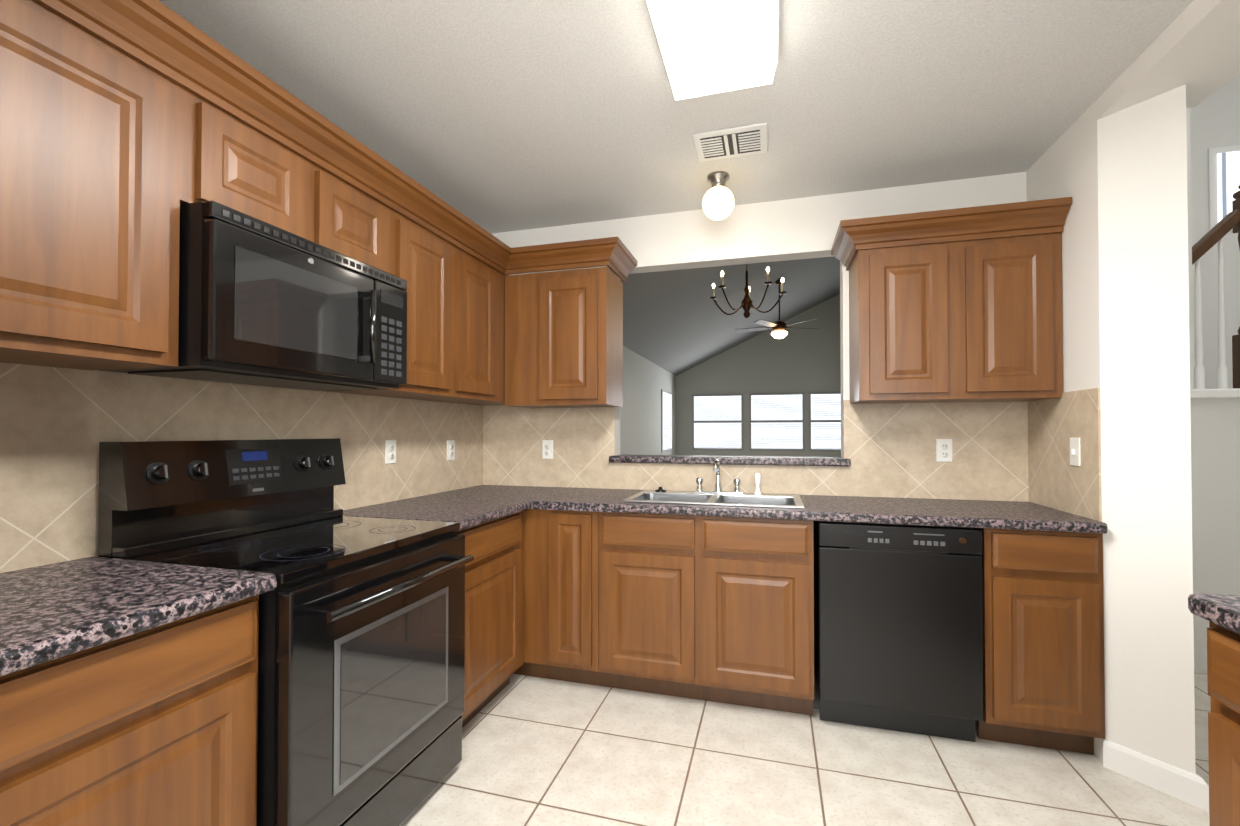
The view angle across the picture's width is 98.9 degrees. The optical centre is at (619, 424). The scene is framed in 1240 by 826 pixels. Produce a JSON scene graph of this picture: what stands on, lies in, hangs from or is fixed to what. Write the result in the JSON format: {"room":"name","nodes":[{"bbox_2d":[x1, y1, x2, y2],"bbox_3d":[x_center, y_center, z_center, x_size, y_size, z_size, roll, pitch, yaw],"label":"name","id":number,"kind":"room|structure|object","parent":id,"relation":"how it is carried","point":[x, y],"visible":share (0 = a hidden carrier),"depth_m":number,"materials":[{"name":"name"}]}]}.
{"room":"kitchen","nodes":[
{"label":"kitchen","id":0,"kind":"room"},
{"bbox_2d":[620,346,675,454],"bbox_3d":[0.022,-1.134,7.883,0.120,5.000,8.810,0,-1,16],"label":"wall","id":1,"kind":"structure","parent":0,"point":[643,380],"depth_m":8.95,"materials":[{"name":"grey paint"}]},
{"bbox_2d":[158,0,1192,233],"bbox_3d":[-0.221,-1.330,0.545,3.120,0.120,5.430,0,-1,16],"label":"ceiling","id":2,"kind":"structure","parent":0,"point":[494,116],"depth_m":1.99,"materials":[{"name":"white paint"}]},
{"bbox_2d":[646,0,778,99],"bbox_3d":[0.191,-1.210,1.268,0.370,0.099,1.210,0,-1,16],"label":"fluorescent ceiling light","id":3,"kind":"object","parent":2,"relation":"attached to","point":[707,47],"visible":1,"depth_m":1.61,"materials":[{"name":"white plastic"}]},
{"bbox_2d":[702,171,734,219],"bbox_3d":[0.492,-1.134,2.653,0.158,0.214,0.160,0,-1,16],"label":"globe ceiling light","id":4,"kind":"object","parent":2,"relation":"attached to","point":[718,202],"visible":1,"depth_m":2.61,"materials":[{"name":"white glass"}]},
{"bbox_2d":[692,122,767,161],"bbox_3d":[0.489,-1.238,2.338,0.310,0.015,0.230,0,-1,16],"label":"ceiling vent","id":5,"kind":"object","parent":2,"relation":"in","point":[732,142],"visible":0.98,"depth_m":2.32,"materials":[{"name":"white metal"}]},
{"bbox_2d":[620,256,839,375],"bbox_3d":[1.809,-2.056,7.380,3.840,1.905,8.810,0,-1,16],"label":"ceiling","id":6,"kind":"structure","parent":0,"point":[676,322],"depth_m":8.05,"materials":[{"name":"grey paint"}]},
{"bbox_2d":[710,264,786,317],"bbox_3d":[1.241,-1.546,5.181,0.746,1.033,0.712,0,-1,16],"label":"bronze chandelier","id":7,"kind":"object","parent":6,"relation":"hanging from","point":[746,304],"visible":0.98,"depth_m":5.12,"materials":[{"name":"brown metal"}]},
{"bbox_2d":[735,279,819,338],"bbox_3d":[2.399,-1.743,8.050,1.281,0.883,1.273,0,-1,16],"label":"room ceiling fan","id":8,"kind":"object","parent":6,"relation":"hanging from","point":[779,327],"visible":0.96,"depth_m":7.96,"materials":[{"name":"brown metal"}]},
{"bbox_2d":[676,294,840,456],"bbox_3d":[3.012,-1.085,11.543,3.540,5.000,0.120,0,-1,16],"label":"wall","id":9,"kind":"structure","parent":0,"point":[798,358],"depth_m":11.39,"materials":[{"name":"grey paint"}]},
{"bbox_2d":[661,389,840,452],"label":"living room window","id":10,"kind":"structure","parent":9,"relation":"in","point":[776,421],"depth_m":11.35,"materials":[{"name":"grey glass"}]},
{"bbox_2d":[492,172,1026,465],"bbox_3d":[0.573,-1.197,3.078,3.840,5.000,0.120,0,-1,16],"label":"wall","id":11,"kind":"structure","parent":0,"point":[789,229],"depth_m":2.94,"materials":[{"name":"white paint"}]},
{"bbox_2d":[505,267,622,407],"bbox_3d":[-0.322,-0.477,3.081,0.606,0.740,0.348,0,-1,16],"label":"upper cabinet","id":12,"kind":"object","parent":11,"relation":"attached to","point":[563,339],"visible":1,"depth_m":2.92,"materials":[{"name":"brown wood"}]},
{"bbox_2d":[609,454,850,465],"bbox_3d":[0.597,0.203,3.055,1.330,0.040,0.195,0,-1,16],"label":"sill","id":13,"kind":"structure","parent":11,"relation":"attached to","point":[759,460],"depth_m":2.95,"materials":[{"name":"stone"}]},
{"bbox_2d":[484,400,1023,501],"bbox_3d":[0.555,0.145,2.999,3.000,0.545,0.008,0,-1,16],"label":"tile backsplash","id":14,"kind":"structure","parent":11,"relation":"attached to","point":[890,448],"depth_m":2.81,"materials":[{"name":"beige tile"}]},
{"bbox_2d":[542,440,552,458],"bbox_3d":[-0.447,0.154,3.277,0.072,0.116,0.010,0,-1,16],"label":"electrical outlet","id":15,"kind":"object","parent":14,"relation":"attached to","point":[547,449],"visible":1,"depth_m":3.27,"materials":[{"name":"white plastic"}]},
{"bbox_2d":[936,439,951,461],"bbox_3d":[1.638,0.130,2.677,0.072,0.116,0.010,0,-1,16],"label":"electrical outlet","id":16,"kind":"object","parent":14,"relation":"attached to","point":[943,450],"visible":1,"depth_m":2.67,"materials":[{"name":"white plastic"}]},
{"bbox_2d":[831,197,1071,403],"bbox_3d":[1.506,-0.528,2.519,0.894,0.828,0.416,0,-1,16],"label":"upper cabinet","id":17,"kind":"object","parent":11,"relation":"attached to","point":[956,305],"visible":1,"depth_m":2.38,"materials":[{"name":"brown wood"}]},
{"bbox_2d":[400,667,1210,825],"bbox_3d":[2.595,1.349,4.283,7.400,0.060,14.600,0,-1,16],"label":"floor","id":18,"kind":"structure","parent":0,"point":[538,751],"depth_m":1.96,"materials":[{"name":"white tile"}]},
{"bbox_2d":[0,595,258,825],"bbox_3d":[-1.233,0.836,1.073,0.622,0.878,0.594,0,-1,16],"label":"base cabinet","id":19,"kind":"object","parent":18,"relation":"on","point":[157,726],"visible":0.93,"depth_m":1.03,"materials":[{"name":"brown wood"}]},
{"bbox_2d":[0,556,276,676],"bbox_3d":[-1.214,0.375,1.073,0.645,0.040,0.594,0,-1,16],"label":"countertop","id":20,"kind":"structure","parent":19,"relation":"on","point":[50,612],"depth_m":1.09,"materials":[{"name":"stone"}]},
{"bbox_2d":[98,438,473,825],"bbox_3d":[-0.971,0.668,1.708,0.736,1.235,0.756,0,-1,16],"label":"range","id":21,"kind":"object","parent":18,"relation":"on","point":[361,662],"visible":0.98,"depth_m":1.55,"materials":[{"name":"black metal"}]},
{"bbox_2d":[454,511,523,727],"bbox_3d":[-0.848,0.854,2.410,0.622,0.878,0.654,0,-1,16],"label":"base cabinet","id":22,"kind":"object","parent":18,"relation":"on","point":[494,590],"visible":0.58,"depth_m":2.32,"materials":[{"name":"brown wood"}]},
{"bbox_2d":[513,509,602,685],"bbox_3d":[-0.497,0.861,2.973,0.983,0.878,0.618,0,-1,16],"label":"base cabinet","id":23,"kind":"object","parent":18,"relation":"on","point":[561,602],"visible":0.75,"depth_m":2.60,"materials":[{"name":"brown wood"}]},
{"bbox_2d":[343,493,535,531],"bbox_3d":[-0.827,0.392,2.391,0.660,0.040,0.618,0,-1,16],"label":"countertop","id":24,"kind":"structure","parent":23,"relation":"on","point":[465,509],"depth_m":2.35,"materials":[{"name":"stone"}]},
{"bbox_2d":[441,485,1107,533],"bbox_3d":[0.465,0.396,2.685,2.980,0.040,0.635,0,-1,16],"label":"countertop","id":25,"kind":"structure","parent":23,"relation":"on","point":[1012,515],"depth_m":2.38,"materials":[{"name":"stone"}]},
{"bbox_2d":[655,459,761,494],"bbox_3d":[0.451,0.276,2.800,0.570,0.185,0.191,0,-1,16],"label":"chrome faucet","id":26,"kind":"object","parent":25,"relation":"on","point":[718,484],"visible":1,"depth_m":2.82,"materials":[{"name":"white metal"}]},
{"bbox_2d":[623,490,803,508],"bbox_3d":[0.476,0.457,2.668,0.830,0.182,0.460,0,-1,16],"label":"stainless steel sink","id":27,"kind":"object","parent":25,"relation":"in","point":[743,499],"visible":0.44,"depth_m":2.75,"materials":[{"name":"grey metal"}]},
{"bbox_2d":[599,512,813,714],"bbox_3d":[0.446,0.857,2.699,0.978,0.878,0.622,0,-1,16],"label":"base cabinet","id":28,"kind":"object","parent":18,"relation":"on","point":[714,609],"visible":0.92,"depth_m":2.40,"materials":[{"name":"brown wood"}]},
{"bbox_2d":[813,521,982,741],"bbox_3d":[1.221,0.856,2.461,0.603,0.871,0.631,0,-1,16],"label":"dishwasher","id":29,"kind":"object","parent":18,"relation":"on","point":[897,627],"visible":1,"depth_m":2.17,"materials":[{"name":"black"}]},
{"bbox_2d":[977,528,1104,754],"bbox_3d":[1.720,0.853,2.332,0.390,0.878,0.622,0,-1,16],"label":"base cabinet","id":30,"kind":"object","parent":18,"relation":"on","point":[1043,635],"visible":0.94,"depth_m":2.05,"materials":[{"name":"brown wood"}]},
{"bbox_2d":[1207,621,1239,825],"bbox_3d":[1.425,0.832,0.747,0.622,0.878,0.565,0,-1,16],"label":"base cabinet","id":31,"kind":"object","parent":18,"relation":"on","point":[1223,662],"visible":0.94,"depth_m":1.02,"materials":[{"name":"brown wood"}]},
{"bbox_2d":[1188,593,1239,633],"bbox_3d":[1.105,0.356,-0.385,0.670,0.040,2.980,0,-1,16],"label":"countertop","id":32,"kind":"structure","parent":31,"relation":"on","point":[1222,610],"depth_m":1.05,"materials":[{"name":"stone"}]},
{"bbox_2d":[1026,84,1195,774],"bbox_3d":[1.974,-1.208,2.216,0.170,5.000,0.760,0,-1,16],"label":"wall","id":33,"kind":"structure","parent":0,"point":[1119,178],"depth_m":1.93,"materials":[{"name":"white paint"}]},
{"bbox_2d":[1024,388,1101,521],"bbox_3d":[1.908,0.135,2.291,0.008,0.545,0.560,0,-1,16],"label":"tile backsplash","id":34,"kind":"structure","parent":33,"relation":"attached to","point":[1050,480],"depth_m":2.26,"materials":[{"name":"beige tile"}]},
{"bbox_2d":[1070,438,1080,465],"bbox_3d":[1.860,0.111,2.174,0.018,0.116,0.072,0,-1,16],"label":"light switch","id":35,"kind":"object","parent":33,"relation":"attached to","point":[1075,451],"visible":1,"depth_m":2.16,"materials":[{"name":"white plastic"}]},
{"bbox_2d":[1103,739,1208,811],"bbox_3d":[1.889,1.238,1.884,0.194,0.100,0.204,0,-1,16],"label":"baseboard","id":36,"kind":"structure","parent":33,"relation":"attached to","point":[1179,784],"depth_m":1.87,"materials":[{"name":"white wood"}]},
{"bbox_2d":[1097,0,1239,119],"bbox_3d":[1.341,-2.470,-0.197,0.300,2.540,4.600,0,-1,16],"label":"header beam","id":37,"kind":"structure","parent":0,"point":[1194,46],"depth_m":1.73,"materials":[{"name":"white paint"}]},
{"bbox_2d":[1186,105,1239,667],"bbox_3d":[4.056,-1.202,2.672,3.080,5.000,0.210,0,-1,16],"label":"wall","id":38,"kind":"structure","parent":0,"point":[1215,448],"depth_m":2.83,"materials":[{"name":"white paint"}]},
{"bbox_2d":[1192,185,1239,388],"bbox_3d":[4.339,-0.761,2.585,2.573,1.135,0.107,0,-1,16],"label":"railing","id":39,"kind":"object","parent":38,"relation":"on","point":[1215,234],"visible":0.9,"depth_m":2.89,"materials":[{"name":"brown wood"}]},
{"bbox_2d":[1198,73,1239,388],"bbox_3d":[4.470,-1.180,4.359,3.180,5.000,0.120,0,-1,16],"label":"wall","id":40,"kind":"structure","parent":0,"point":[1213,120],"depth_m":4.22,"materials":[{"name":"white paint"}]},
{"bbox_2d":[1208,145,1239,230],"bbox_3d":[5.324,-1.869,4.047,1.300,0.670,0.021,0,-1,16],"label":"window","id":41,"kind":"structure","parent":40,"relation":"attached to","point":[1223,174],"depth_m":4.20,"materials":[{"name":"white glass"}]},
{"bbox_3d":[-1.326,0.004,0.846,0.820,2.540,5.430,0,-1,16],"label":"wall","id":42,"kind":"structure","parent":0,"visible":0},
{"bbox_2d":[0,0,195,370],"bbox_3d":[-1.365,-0.574,1.127,0.348,0.844,0.590,0,-1,16],"label":"upper cabinet","id":43,"kind":"object","parent":42,"relation":"attached to","point":[128,128],"depth_m":1.18,"materials":[{"name":"brown wood"}]},
{"bbox_2d":[0,362,483,572],"bbox_3d":[-1.251,0.133,2.134,0.008,0.545,2.610,0,-1,16],"label":"tile backsplash","id":44,"kind":"structure","parent":42,"relation":"attached to","point":[57,425],"depth_m":1.61,"materials":[{"name":"beige tile"}]},
{"bbox_2d":[385,440,395,463],"bbox_3d":[-1.113,0.132,2.578,0.010,0.116,0.072,0,-1,16],"label":"electrical outlet","id":45,"kind":"object","parent":44,"relation":"attached to","point":[390,451],"visible":1,"depth_m":2.57,"materials":[{"name":"white plastic"}]},
{"bbox_2d":[447,440,454,460],"bbox_3d":[-0.975,0.148,3.059,0.010,0.116,0.072,0,-1,16],"label":"electrical outlet","id":46,"kind":"object","parent":44,"relation":"attached to","point":[450,449],"visible":1,"depth_m":3.05,"materials":[{"name":"white plastic"}]},
{"bbox_2d":[196,36,319,244],"bbox_3d":[-1.230,-0.784,1.600,0.348,0.412,0.389,0,-1,16],"label":"upper cabinet","id":47,"kind":"object","parent":42,"relation":"attached to","point":[258,151],"depth_m":1.54,"materials":[{"name":"brown wood"}]},
{"bbox_2d":[98,200,406,390],"bbox_3d":[-1.119,-0.354,1.764,0.466,0.429,0.752,0,-1,16],"label":"over-the-range microwave","id":48,"kind":"object","parent":47,"relation":"attached to","point":[262,303],"visible":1,"depth_m":1.54,"materials":[{"name":"black"}]},
{"bbox_2d":[320,124,399,277],"bbox_3d":[-1.122,-0.779,1.973,0.348,0.412,0.387,0,-1,16],"label":"upper cabinet","id":49,"kind":"object","parent":42,"relation":"attached to","point":[360,197],"depth_m":1.92,"materials":[{"name":"brown wood"}]},
{"bbox_2d":[326,176,459,399],"bbox_3d":[-1.010,-0.558,2.361,0.348,0.844,0.428,0,-1,16],"label":"upper cabinet","id":50,"kind":"object","parent":42,"relation":"attached to","point":[429,233],"depth_m":2.34,"materials":[{"name":"brown wood"}]},
{"bbox_2d":[426,220,499,403],"bbox_3d":[-0.896,-0.553,2.754,0.348,0.844,0.389,0,-1,16],"label":"upper cabinet","id":51,"kind":"object","parent":42,"relation":"attached to","point":[479,254],"depth_m":2.73,"materials":[{"name":"brown wood"}]},
{"bbox_2d":[471,244,535,405],"bbox_3d":[-0.780,-0.547,3.158,0.348,0.844,0.453,0,-1,16],"label":"upper cabinet","id":52,"kind":"object","parent":42,"relation":"attached to","point":[509,264],"depth_m":2.99,"materials":[{"name":"brown wood"}]}
]}

